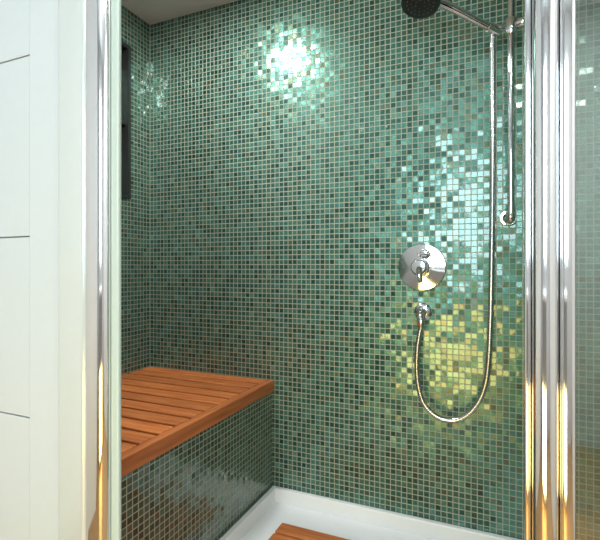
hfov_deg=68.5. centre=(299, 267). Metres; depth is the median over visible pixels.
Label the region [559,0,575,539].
shower door frame
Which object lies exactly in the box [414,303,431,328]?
outlet
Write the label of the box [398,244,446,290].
shower valve
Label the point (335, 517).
shower tray
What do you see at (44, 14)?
trim
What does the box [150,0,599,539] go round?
wall
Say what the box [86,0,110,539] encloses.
chrome post
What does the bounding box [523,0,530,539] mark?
strip
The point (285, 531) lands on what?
teak duckboard
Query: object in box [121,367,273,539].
shower bench
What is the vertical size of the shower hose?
1.260 m
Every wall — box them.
[121,5,149,374]
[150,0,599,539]
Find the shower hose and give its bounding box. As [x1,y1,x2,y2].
[414,33,495,422]
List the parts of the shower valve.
lever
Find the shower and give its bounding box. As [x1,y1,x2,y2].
[401,0,501,36]
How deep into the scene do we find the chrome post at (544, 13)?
0.51 m
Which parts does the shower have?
handle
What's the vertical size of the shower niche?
0.666 m
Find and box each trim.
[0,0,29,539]
[30,0,58,539]
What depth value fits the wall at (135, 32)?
1.97 m
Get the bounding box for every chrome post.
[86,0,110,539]
[531,0,558,539]
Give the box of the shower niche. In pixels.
[121,41,130,198]
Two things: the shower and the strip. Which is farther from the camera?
the shower
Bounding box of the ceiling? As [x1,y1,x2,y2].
[121,0,237,24]
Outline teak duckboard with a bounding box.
[268,523,348,539]
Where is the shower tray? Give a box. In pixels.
[219,486,520,539]
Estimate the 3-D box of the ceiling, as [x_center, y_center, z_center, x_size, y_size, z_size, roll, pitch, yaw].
[0.013,-1.165,1.225,2.146,0.080,1.140,0,0,23]
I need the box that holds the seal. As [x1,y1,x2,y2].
[111,0,120,539]
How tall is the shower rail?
0.881 m
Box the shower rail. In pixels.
[496,0,522,225]

